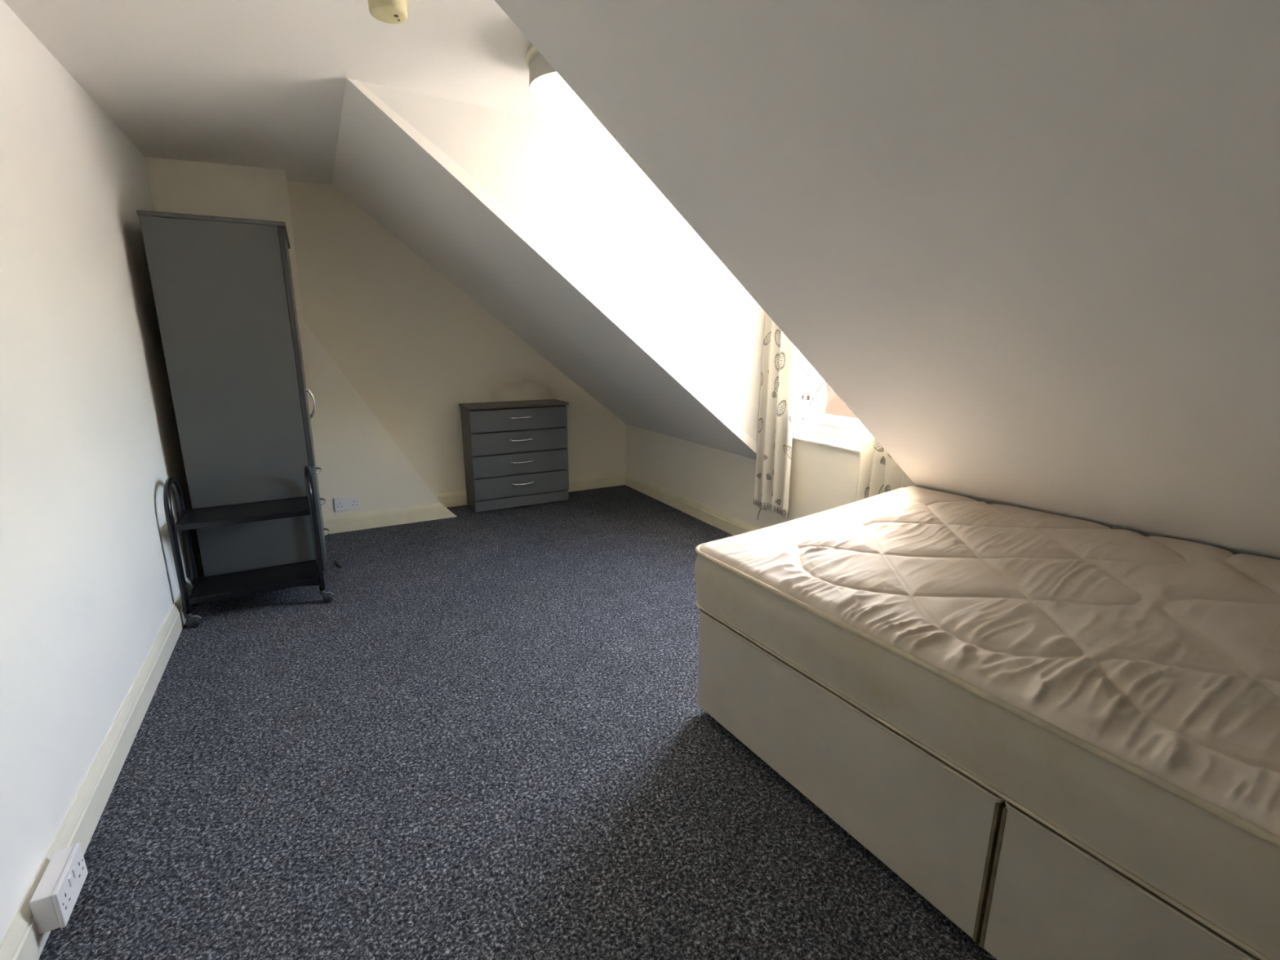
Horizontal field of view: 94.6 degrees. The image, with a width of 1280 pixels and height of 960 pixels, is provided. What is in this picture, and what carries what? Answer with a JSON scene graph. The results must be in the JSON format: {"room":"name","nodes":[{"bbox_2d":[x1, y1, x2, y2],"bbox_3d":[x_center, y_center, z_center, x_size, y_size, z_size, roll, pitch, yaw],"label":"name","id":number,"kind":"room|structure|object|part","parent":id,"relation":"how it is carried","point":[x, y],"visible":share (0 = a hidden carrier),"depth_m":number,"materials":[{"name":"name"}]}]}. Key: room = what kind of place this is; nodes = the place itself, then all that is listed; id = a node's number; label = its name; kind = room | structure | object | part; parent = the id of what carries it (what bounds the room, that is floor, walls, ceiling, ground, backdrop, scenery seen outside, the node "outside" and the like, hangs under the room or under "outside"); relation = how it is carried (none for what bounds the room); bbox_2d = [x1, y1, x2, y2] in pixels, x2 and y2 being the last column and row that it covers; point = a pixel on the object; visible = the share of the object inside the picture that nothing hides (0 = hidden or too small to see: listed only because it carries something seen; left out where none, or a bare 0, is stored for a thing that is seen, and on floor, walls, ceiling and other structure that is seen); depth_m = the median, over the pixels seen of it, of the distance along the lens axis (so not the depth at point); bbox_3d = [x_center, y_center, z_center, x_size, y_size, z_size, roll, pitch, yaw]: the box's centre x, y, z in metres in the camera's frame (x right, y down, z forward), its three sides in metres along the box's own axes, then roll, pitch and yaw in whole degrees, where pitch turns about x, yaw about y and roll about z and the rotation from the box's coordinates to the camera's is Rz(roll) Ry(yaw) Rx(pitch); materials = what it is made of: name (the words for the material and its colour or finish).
{"room":"attic bedroom","nodes":[
{"label":"attic bedroom","id":0,"kind":"room"},
{"bbox_2d":[0,0,199,943],"bbox_3d":[-1.278,-0.114,0.904,0.100,2.249,6.214,-7,15,-28],"label":"wall","id":1,"kind":"structure","parent":0,"point":[90,442],"depth_m":1.71,"materials":[{"name":"beige paint"}]},
{"bbox_2d":[29,842,88,934],"bbox_3d":[-1.243,0.874,1.268,0.046,0.086,0.146,-7,15,-28],"label":"wall socket","id":2,"kind":"object","parent":1,"relation":"attached to","point":[53,901],"visible":1,"depth_m":1.24,"materials":[{"name":"white plastic"}]},
{"bbox_3d":[-1.230,0.872,1.275,0.009,0.086,0.146,-7,15,-28],"label":"plate","id":3,"kind":"part","parent":2,"relation":"part of","materials":[{"name":"white plastic"}]},
{"bbox_2d":[67,875,73,886],"bbox_3d":[-1.219,0.858,1.263,0.004,0.021,0.011,-7,15,-28],"label":"switch","id":4,"kind":"object","parent":2,"relation":"attached to","point":[70,877],"depth_m":1.26,"materials":[{"name":"white plastic"}]},
{"bbox_2d":[71,866,76,877],"bbox_3d":[-1.231,0.853,1.284,0.004,0.021,0.011,-7,15,-28],"label":"switch","id":5,"kind":"object","parent":2,"relation":"attached to","point":[73,868],"depth_m":1.28,"materials":[{"name":"white plastic"}]},
{"bbox_2d":[0,552,204,959],"bbox_3d":[-1.163,0.947,1.064,0.018,0.112,5.740,-7,15,-28],"label":"baseboard","id":6,"kind":"structure","parent":1,"relation":"attached to","point":[21,940],"depth_m":1.60,"materials":[{"name":"beige paint"}]},
{"bbox_2d":[2,0,357,184],"bbox_3d":[-0.897,-1.194,0.857,0.962,0.124,6.214,-7,15,-28],"label":"ceiling","id":7,"kind":"structure","parent":0,"point":[256,83],"depth_m":2.06,"materials":[{"name":"white paint"}]},
{"bbox_2d":[145,156,439,517],"bbox_3d":[-2.011,-0.732,3.701,1.352,2.143,0.283,-7,15,-28],"label":"wall","id":8,"kind":"structure","parent":0,"point":[356,455],"depth_m":3.64,"materials":[{"name":"beige paint"}]},
{"bbox_2d":[333,496,359,511],"bbox_3d":[-1.894,0.154,3.817,0.146,0.086,0.014,-7,15,-28],"label":"wall socket","id":9,"kind":"object","parent":8,"relation":"attached to","point":[344,504],"visible":1,"depth_m":3.81,"materials":[{"name":"white plastic"}]},
{"bbox_2d":[322,502,457,533],"bbox_3d":[-1.908,0.280,3.837,1.396,0.112,0.018,-7,15,-28],"label":"baseboard","id":10,"kind":"structure","parent":8,"relation":"attached to","point":[397,516],"depth_m":3.94,"materials":[{"name":"beige paint"}]},
{"bbox_2d":[286,181,626,493],"bbox_3d":[-1.420,-0.860,4.225,2.905,2.149,0.100,-7,15,-28],"label":"wall","id":11,"kind":"structure","parent":0,"point":[413,345],"depth_m":4.09,"materials":[{"name":"beige paint"}]},
{"bbox_2d":[434,471,625,507],"bbox_3d":[-0.823,0.071,4.715,1.605,0.112,0.018,-7,15,-28],"label":"baseboard","id":12,"kind":"structure","parent":11,"relation":"attached to","point":[459,498],"depth_m":4.88,"materials":[{"name":"beige paint"}]},
{"bbox_2d":[346,0,609,133],"bbox_3d":[0.151,-1.486,2.170,2.163,0.165,1.137,-7,15,-28],"label":"ceiling","id":13,"kind":"structure","parent":0,"point":[468,51],"depth_m":1.97,"materials":[{"name":"white paint"}]},
{"bbox_2d":[367,0,408,23],"bbox_3d":[-0.693,-1.306,1.622,0.107,0.058,0.107,-7,15,-28],"label":"smoke detector","id":14,"kind":"object","parent":13,"relation":"attached to","point":[390,11],"visible":1,"depth_m":1.61,"materials":[{"name":"plastic"}]},
{"bbox_2d":[525,44,591,112],"bbox_3d":[-0.205,-1.346,1.985,0.348,0.119,0.348,-7,15,-28],"label":"ceiling lamp","id":15,"kind":"object","parent":13,"relation":"attached to","point":[547,86],"visible":0.4,"depth_m":1.93,"materials":[{"name":"white glass"}]},
{"bbox_2d":[529,71,591,112],"bbox_3d":[-0.205,-1.301,1.996,0.329,0.027,0.329,-7,15,-28],"label":"diffuser","id":16,"kind":"object","parent":15,"relation":"attached to","point":[549,89],"depth_m":1.96,"materials":[{"name":"white glass"}]},
{"bbox_2d":[38,484,996,959],"bbox_3d":[0.083,0.858,1.901,3.205,0.100,6.214,-7,15,-28],"label":"floor","id":17,"kind":"structure","parent":0,"point":[492,740],"depth_m":1.68,"materials":[{"name":"grey carpet"}]},
{"bbox_2d":[136,209,330,576],"bbox_3d":[-2.017,-0.379,3.096,0.557,1.737,0.792,-7,15,-28],"label":"wardrobe","id":18,"kind":"object","parent":17,"relation":"on","point":[223,289],"visible":0.97,"depth_m":2.71,"materials":[{"name":"grey wood"}]},
{"bbox_3d":[-2.028,-1.212,2.889,0.529,0.020,0.792,-7,15,-28],"label":"panel","id":19,"kind":"part","parent":18,"relation":"part of","materials":[{"name":"grey wood"}]},
{"bbox_3d":[-1.722,-0.644,2.970,0.021,1.109,0.382,-7,15,-28],"label":"door","id":20,"kind":"part","parent":18,"relation":"part of","materials":[{"name":"grey wood"}]},
{"bbox_3d":[-1.907,-0.723,3.300,0.021,1.109,0.382,-7,15,-28],"label":"door","id":21,"kind":"part","parent":18,"relation":"part of","materials":[{"name":"grey wood"}]},
{"bbox_3d":[-1.811,-0.428,3.253,0.038,0.165,0.015,-7,15,-28],"label":"handle","id":22,"kind":"part","parent":18,"relation":"part of","materials":[{"name":"silver metal"}]},
{"bbox_3d":[-1.767,-0.408,3.174,0.038,0.165,0.015,-7,15,-28],"label":"handle","id":23,"kind":"part","parent":18,"relation":"part of","materials":[{"name":"silver metal"}]},
{"bbox_3d":[-1.817,-0.054,3.286,0.019,0.178,0.768,-7,15,-28],"label":"drawer","id":24,"kind":"part","parent":18,"relation":"part of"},
{"bbox_3d":[-1.793,-0.056,3.298,0.034,0.015,0.145,-7,15,-28],"label":"handle","id":25,"kind":"part","parent":18,"relation":"part of","materials":[{"name":"silver metal"}]},
{"bbox_3d":[-1.817,0.122,3.328,0.019,0.178,0.768,-7,15,-28],"label":"drawer","id":26,"kind":"part","parent":18,"relation":"part of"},
{"bbox_3d":[-1.794,0.120,3.341,0.034,0.015,0.145,-7,15,-28],"label":"handle","id":27,"kind":"part","parent":18,"relation":"part of","materials":[{"name":"silver metal"}]},
{"bbox_3d":[-1.817,0.298,3.370,0.019,0.178,0.768,-7,15,-28],"label":"drawer","id":28,"kind":"part","parent":18,"relation":"part of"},
{"bbox_3d":[-1.794,0.296,3.383,0.034,0.015,0.145,-7,15,-28],"label":"handle","id":29,"kind":"part","parent":18,"relation":"part of","materials":[{"name":"silver metal"}]},
{"bbox_2d":[163,465,333,627],"bbox_3d":[-1.790,0.274,2.727,0.604,0.640,0.298,-7,15,-28],"label":"trolley","id":30,"kind":"object","parent":17,"relation":"on","point":[247,582],"visible":1,"depth_m":2.70,"materials":[{"name":"black metal"}]},
{"bbox_2d":[187,614,201,619],"bbox_3d":[-1.940,0.599,2.571,0.051,0.024,0.011,-7,15,-28],"label":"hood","id":31,"kind":"object","parent":30,"relation":"attached to","point":[189,616],"depth_m":2.56,"materials":[{"name":"grey plastic"}]},
{"bbox_2d":[177,497,308,524],"bbox_3d":[-1.794,0.143,2.699,0.484,0.010,0.263,-7,15,-28],"label":"shelf","id":32,"kind":"object","parent":30,"relation":"attached to","point":[242,513],"depth_m":2.67,"materials":[{"name":"black wood"}]},
{"bbox_2d":[191,560,317,598],"bbox_3d":[-1.794,0.468,2.777,0.484,0.010,0.263,-7,15,-28],"label":"shelf","id":33,"kind":"object","parent":30,"relation":"attached to","point":[247,582],"depth_m":2.75,"materials":[{"name":"black wood"}]},
{"bbox_2d":[322,591,333,595],"bbox_3d":[-1.486,0.542,2.811,0.051,0.024,0.011,-7,15,-28],"label":"hood","id":34,"kind":"object","parent":30,"relation":"attached to","point":[324,593],"depth_m":2.80,"materials":[{"name":"grey plastic"}]},
{"bbox_2d":[334,560,342,568],"bbox_3d":[-1.680,0.467,3.279,0.021,0.010,0.137,-10,17,-37],"label":"cable","id":35,"kind":"object","parent":17,"relation":"on","point":[336,561],"visible":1,"depth_m":3.27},
{"bbox_2d":[458,399,568,512],"bbox_3d":[-0.915,-0.190,4.405,0.743,0.765,0.308,-7,15,-28],"label":"dresser","id":36,"kind":"object","parent":17,"relation":"on","point":[516,449],"visible":1,"depth_m":4.29,"materials":[{"name":"grey wood"}]},
{"bbox_3d":[-1.236,-0.154,4.264,0.016,0.735,0.256,-7,15,-28],"label":"panel","id":37,"kind":"part","parent":36,"relation":"part of","materials":[{"name":"grey wood"}]},
{"bbox_3d":[-0.921,-0.556,4.329,0.743,0.018,0.282,-7,15,-28],"label":"panel","id":38,"kind":"part","parent":36,"relation":"part of","materials":[{"name":"grey wood"}]},
{"bbox_3d":[-0.861,-0.438,4.245,0.715,0.151,0.017,-7,15,-28],"label":"drawer","id":39,"kind":"part","parent":36,"relation":"part of","materials":[{"name":"grey wood"}]},
{"bbox_3d":[-0.862,-0.280,4.283,0.715,0.153,0.017,-7,15,-28],"label":"drawer","id":40,"kind":"part","parent":36,"relation":"part of","materials":[{"name":"grey wood"}]},
{"bbox_3d":[-0.862,-0.122,4.321,0.715,0.152,0.017,-7,15,-28],"label":"drawer","id":41,"kind":"part","parent":36,"relation":"part of","materials":[{"name":"grey wood"}]},
{"bbox_3d":[-0.850,-0.445,4.221,0.177,0.022,0.036,-7,15,-28],"label":"handle","id":42,"kind":"part","parent":36,"relation":"part of","materials":[{"name":"silver metal"}]},
{"bbox_3d":[-0.850,-0.288,4.259,0.177,0.022,0.036,-7,15,-28],"label":"handle","id":43,"kind":"part","parent":36,"relation":"part of","materials":[{"name":"silver metal"}]},
{"bbox_3d":[-0.862,0.035,4.358,0.715,0.152,0.017,-7,15,-28],"label":"drawer","id":44,"kind":"part","parent":36,"relation":"part of","materials":[{"name":"grey wood"}]},
{"bbox_3d":[-0.851,-0.130,4.297,0.177,0.022,0.036,-7,15,-28],"label":"handle","id":45,"kind":"part","parent":36,"relation":"part of","materials":[{"name":"silver metal"}]},
{"bbox_3d":[-0.851,0.028,4.335,0.177,0.022,0.036,-7,15,-28],"label":"handle","id":46,"kind":"part","parent":36,"relation":"part of","materials":[{"name":"silver metal"}]},
{"bbox_2d":[697,608,1005,942],"bbox_3d":[0.919,0.627,1.846,1.142,0.378,0.954,-8,16,-31],"label":"drawer","id":47,"kind":"object","parent":17,"relation":"on","point":[935,827],"visible":0.42,"depth_m":1.40,"materials":[{"name":"beige fabric"}]},
{"bbox_2d":[694,485,1279,959],"bbox_3d":[1.088,0.378,1.363,1.104,0.320,1.992,-7,15,-28],"label":"mattress","id":48,"kind":"object","parent":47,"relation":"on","point":[1119,689],"visible":1,"depth_m":1.24,"materials":[{"name":"beige fabric"}]},
{"bbox_2d":[978,800,1260,959],"bbox_3d":[1.419,0.818,1.056,1.142,0.378,0.954,-8,16,-31],"label":"drawer","id":49,"kind":"object","parent":17,"relation":"on","point":[1049,898],"visible":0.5,"depth_m":1.03,"materials":[{"name":"beige fabric"}]},
{"bbox_2d":[331,78,756,459],"bbox_3d":[-0.598,-0.998,3.602,2.074,1.665,1.895,-7,15,-28],"label":"ceiling","id":50,"kind":"structure","parent":0,"point":[384,165],"depth_m":3.15,"materials":[{"name":"white paint"}]},
{"bbox_2d":[358,80,765,451],"bbox_3d":[-0.123,-0.804,2.860,2.152,1.614,0.062,-7,15,-27],"label":"wall","id":51,"kind":"structure","parent":0,"point":[577,190],"depth_m":2.75,"materials":[{"name":"white paint"}]},
{"bbox_2d":[625,423,860,528],"bbox_3d":[1.371,-0.445,2.308,0.120,2.249,6.214,-7,15,-28],"label":"wall","id":52,"kind":"structure","parent":0,"point":[823,477],"depth_m":3.74,"materials":[{"name":"beige paint"}]},
{"bbox_2d":[624,471,757,535],"bbox_3d":[0.289,0.163,4.344,0.018,0.112,1.754,-7,15,-28],"label":"baseboard","id":53,"kind":"structure","parent":52,"relation":"attached to","point":[733,526],"depth_m":4.20,"materials":[{"name":"beige paint"}]},
{"bbox_2d":[792,349,862,452],"bbox_3d":[1.011,-0.793,2.798,0.150,1.294,1.061,-7,15,-28],"label":"window","id":54,"kind":"structure","parent":52,"relation":"in","point":[834,431],"depth_m":3.03,"materials":[{"name":"white plastic"}]},
{"bbox_2d":[753,312,797,519],"bbox_3d":[0.754,-0.608,3.193,0.089,1.820,0.326,-7,15,-28],"label":"curtain","id":55,"kind":"object","parent":54,"relation":"hanging from","point":[778,379],"visible":0.66,"depth_m":3.23,"materials":[{"name":"beige fabric"}]},
{"bbox_3d":[0.855,-0.371,3.163,0.034,0.113,0.109,-5,14,-19],"label":"stay arm","id":56,"kind":"part","parent":54,"relation":"part of","materials":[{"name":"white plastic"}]},
{"bbox_3d":[1.040,-0.799,2.826,0.070,1.165,0.840,-7,15,-28],"label":"frame","id":57,"kind":"part","parent":54,"relation":"part of","materials":[{"name":"white plastic"}]},
{"bbox_2d":[854,424,916,502],"bbox_3d":[1.123,-0.489,2.507,0.072,1.728,0.335,-7,15,-28],"label":"curtain","id":58,"kind":"object","parent":54,"relation":"hanging from","point":[878,473],"visible":0.06,"depth_m":2.68,"materials":[{"name":"beige fabric"}]},
{"bbox_2d":[494,0,1279,559],"bbox_3d":[1.151,-0.244,0.479,2.074,1.665,3.218,-7,15,-28],"label":"ceiling","id":59,"kind":"structure","parent":0,"point":[1032,247],"depth_m":1.13,"materials":[{"name":"white paint"}]},
{"label":"outside","id":60,"kind":"structure","parent":0,"visible":0},
{"bbox_3d":[61.610,-5.691,56.567,156.595,0.200,280.000,-7,15,-28],"label":"ground","id":61,"kind":"structure","parent":60,"visible":0},
{"bbox_2d":[800,355,822,412],"bbox_3d":[10.540,-4.185,32.214,7.700,8.007,6.750,-7,15,-28],"label":"house","id":62,"kind":"structure","parent":61,"relation":"on","point":[811,378],"depth_m":29.15,"materials":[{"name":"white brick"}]},
{"bbox_3d":[8.229,-3.189,29.475,0.012,1.440,0.349,-7,15,-28],"label":"pane","id":63,"kind":"part","parent":62,"relation":"part of","materials":[{"name":"white glass"}]},
{"bbox_3d":[8.569,-5.542,28.944,0.020,1.050,0.171,-7,15,-28],"label":"pane","id":64,"kind":"part","parent":62,"relation":"part of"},
{"bbox_2d":[812,378,857,418],"bbox_3d":[12.341,-2.577,26.359,7.300,7.622,5.594,-7,15,-28],"label":"gabled house","id":65,"kind":"structure","parent":61,"relation":"on","point":[826,401],"depth_m":26.11,"materials":[{"name":"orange brick"}]}
]}

